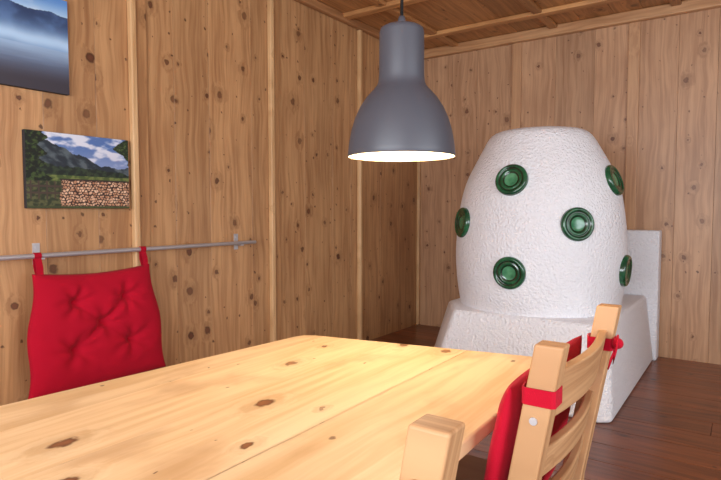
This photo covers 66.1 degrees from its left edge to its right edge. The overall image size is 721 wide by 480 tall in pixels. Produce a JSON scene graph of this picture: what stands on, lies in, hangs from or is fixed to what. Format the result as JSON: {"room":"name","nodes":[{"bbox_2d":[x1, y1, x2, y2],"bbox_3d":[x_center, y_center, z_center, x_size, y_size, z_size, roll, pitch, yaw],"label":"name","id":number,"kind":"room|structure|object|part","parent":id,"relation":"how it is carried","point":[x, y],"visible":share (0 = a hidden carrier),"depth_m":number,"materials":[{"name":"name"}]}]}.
{"room":"traditional dwelling","nodes":[
{"label":"traditional dwelling","id":0,"kind":"room"},
{"bbox_2d":[0,0,416,405],"bbox_3d":[-1.332,-0.358,2.915,0.120,2.700,6.703,2,4,35],"label":"wall","id":1,"kind":"structure","parent":0,"point":[207,60],"depth_m":3.48,"materials":[{"name":"brown wood"}]},
{"bbox_2d":[0,0,69,95],"bbox_3d":[-1.595,-0.900,2.384,0.027,0.440,0.660,2,4,35],"label":"picture","id":2,"kind":"object","parent":1,"relation":"attached to","point":[33,33],"visible":1,"depth_m":2.52,"materials":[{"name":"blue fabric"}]},
{"bbox_2d":[22,129,128,207],"bbox_3d":[-1.379,-0.334,2.722,0.027,0.357,0.510,2,4,35],"label":"picture","id":3,"kind":"object","parent":1,"relation":"attached to","point":[61,170],"visible":1,"depth_m":2.68,"materials":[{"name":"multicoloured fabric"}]},
{"bbox_2d":[0,234,255,262],"bbox_3d":[-1.710,0.083,2.234,0.072,0.100,3.475,2,4,35],"label":"wall rail","id":4,"kind":"object","parent":1,"relation":"attached to","point":[35,246],"visible":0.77,"depth_m":2.81,"materials":[{"name":"silver metal"}]},
{"bbox_2d":[27,246,165,398],"bbox_3d":[-1.280,0.375,2.721,0.144,0.656,0.710,2,4,35],"label":"cushion","id":5,"kind":"object","parent":4,"relation":"hanging from","point":[90,328],"visible":0.96,"depth_m":2.64,"materials":[{"name":"fabric"}]},
{"bbox_2d":[127,0,140,266],"bbox_3d":[-1.205,-0.330,2.962,0.036,2.639,0.034,2,4,35],"label":"trim","id":6,"kind":"structure","parent":1,"relation":"attached to","point":[131,4],"depth_m":2.94,"materials":[{"name":"brown wood"}]},
{"bbox_2d":[136,0,150,276],"bbox_3d":[-1.190,-0.333,3.003,0.014,2.640,0.095,2,4,35],"label":"trim","id":7,"kind":"structure","parent":1,"relation":"attached to","point":[140,4],"depth_m":3.00,"materials":[{"name":"brown wood"}]},
{"bbox_2d":[267,0,275,341],"bbox_3d":[-0.609,-0.376,3.809,0.036,2.639,0.034,2,4,35],"label":"trim","id":8,"kind":"structure","parent":1,"relation":"attached to","point":[270,3],"depth_m":3.79,"materials":[{"name":"brown wood"}]},
{"bbox_2d":[274,0,281,340],"bbox_3d":[-0.594,-0.379,3.850,0.014,2.640,0.095,2,4,35],"label":"trim","id":9,"kind":"structure","parent":1,"relation":"attached to","point":[276,2],"depth_m":3.85,"materials":[{"name":"brown wood"}]},
{"bbox_2d":[294,0,379,38],"bbox_3d":[-1.280,-1.672,2.771,0.050,0.060,6.403,2,4,35],"label":"trim","id":10,"kind":"structure","parent":1,"relation":"attached to","point":[316,5],"depth_m":4.32,"materials":[{"name":"brown wood"}]},
{"bbox_2d":[357,30,361,339],"bbox_3d":[-0.006,-0.422,4.666,0.036,2.639,0.034,2,4,35],"label":"trim","id":11,"kind":"structure","parent":1,"relation":"attached to","point":[359,32],"depth_m":4.66,"materials":[{"name":"brown wood"}]},
{"bbox_2d":[362,32,364,339],"bbox_3d":[0.009,-0.425,4.707,0.014,2.640,0.095,2,4,35],"label":"trim","id":12,"kind":"structure","parent":1,"relation":"attached to","point":[363,33],"depth_m":4.73,"materials":[{"name":"brown wood"}]},
{"bbox_2d":[317,0,684,49],"bbox_3d":[0.731,-1.677,1.373,5.185,0.100,6.733,2,4,35],"label":"ceiling","id":13,"kind":"structure","parent":0,"point":[439,15],"depth_m":4.35,"materials":[{"name":"brown wood"}]},
{"bbox_2d":[343,0,426,19],"bbox_3d":[1.859,-1.698,3.006,4.915,0.035,0.080,2,4,35],"label":"trim","id":14,"kind":"structure","parent":13,"relation":"attached to","point":[392,4],"depth_m":4.20,"materials":[{"name":"brown wood"}]},
{"bbox_2d":[348,0,454,161],"bbox_3d":[0.116,-0.934,1.532,0.303,1.400,0.303,2,4,35],"label":"pendant lamp","id":15,"kind":"object","parent":13,"relation":"hanging from","point":[401,119],"visible":1,"depth_m":1.48,"materials":[{"name":"grey metal"}]},
{"bbox_2d":[424,0,623,39],"bbox_3d":[2.331,-1.734,3.676,4.915,0.035,0.080,2,4,35],"label":"trim","id":16,"kind":"structure","parent":13,"relation":"attached to","point":[587,3],"depth_m":4.39,"materials":[{"name":"brown wood"}]},
{"bbox_2d":[367,0,681,46],"bbox_3d":[0.529,-1.621,1.537,3.670,0.030,6.383,2,4,35],"label":"trim","id":17,"kind":"structure","parent":13,"relation":"attached to","point":[530,5],"depth_m":4.38,"materials":[{"name":"brown wood"}]},
{"bbox_2d":[369,324,720,479],"bbox_3d":[0.731,1.129,1.525,5.185,0.120,6.733,2,4,35],"label":"floor","id":18,"kind":"structure","parent":0,"point":[668,427],"depth_m":2.92,"materials":[{"name":"brown wood"}]},
{"bbox_2d":[0,335,531,479],"bbox_3d":[-0.410,0.731,1.020,0.995,0.730,2.031,2,4,35],"label":"dining table","id":19,"kind":"object","parent":18,"relation":"on","point":[305,407],"visible":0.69,"depth_m":1.13,"materials":[{"name":"brown wood"}]},
{"bbox_2d":[399,414,464,479],"bbox_3d":[-0.244,0.660,0.577,0.529,0.920,0.503,2,4,35],"label":"dining chair","id":20,"kind":"object","parent":18,"relation":"on","point":[433,444],"visible":1,"depth_m":0.59,"materials":[{"name":"brown wood"}]},
{"bbox_2d":[455,303,623,479],"bbox_3d":[0.277,0.620,1.307,0.544,0.920,0.524,2,4,35],"label":"dining chair","id":21,"kind":"object","parent":18,"relation":"on","point":[532,433],"visible":0.99,"depth_m":1.03,"materials":[{"name":"brown wood"}]},
{"bbox_3d":[0.216,0.637,1.351,0.396,0.022,0.503,2,4,35],"label":"seat","id":22,"kind":"part","parent":21,"relation":"part of","materials":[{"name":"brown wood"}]},
{"bbox_2d":[484,335,581,479],"bbox_3d":[0.380,0.432,1.224,0.104,0.365,0.517,2,4,35],"label":"cushion","id":23,"kind":"object","parent":21,"relation":"on","point":[505,454],"depth_m":1.01,"materials":[{"name":"red fabric"}]},
{"bbox_2d":[434,126,661,422],"bbox_3d":[1.287,0.084,3.974,1.347,1.702,1.710,2,4,35],"label":"stove","id":24,"kind":"object","parent":18,"relation":"on","point":[543,240],"visible":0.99,"depth_m":3.40,"materials":[{"name":"white paint"}]},
{"bbox_3d":[1.740,0.402,4.637,1.347,0.995,0.135,2,4,35],"label":"wall panel","id":25,"kind":"part","parent":24,"relation":"part of","materials":[{"name":"white paint"}]},
{"bbox_2d":[420,7,720,364],"bbox_3d":[2.620,-0.425,4.159,5.155,2.700,0.120,2,4,35],"label":"wall","id":26,"kind":"structure","parent":0,"point":[578,80],"depth_m":4.35,"materials":[{"name":"brown wood"}]},
{"bbox_2d":[416,161,420,324],"bbox_3d":[0.579,-0.456,5.502,0.030,2.615,0.030,2,4,35],"label":"trim","id":27,"kind":"structure","parent":26,"relation":"attached to","point":[418,162],"depth_m":5.52,"materials":[{"name":"brown wood"}]},
{"bbox_2d":[511,42,521,128],"bbox_3d":[1.379,-0.425,4.944,0.084,2.615,0.024,2,4,35],"label":"trim","id":28,"kind":"structure","parent":26,"relation":"attached to","point":[516,47],"depth_m":4.88,"materials":[{"name":"brown wood"}]},
{"bbox_2d":[424,0,720,59],"bbox_3d":[2.568,-1.727,4.015,4.915,0.085,0.060,2,4,35],"label":"trim","id":29,"kind":"structure","parent":26,"relation":"attached to","point":[687,6],"depth_m":4.53,"materials":[{"name":"brown wood"}]},
{"bbox_2d":[624,21,640,229],"bbox_3d":[2.148,-0.396,4.405,0.084,2.615,0.024,2,4,35],"label":"trim","id":30,"kind":"structure","parent":26,"relation":"attached to","point":[634,44],"depth_m":4.37,"materials":[{"name":"brown wood"}]}
]}

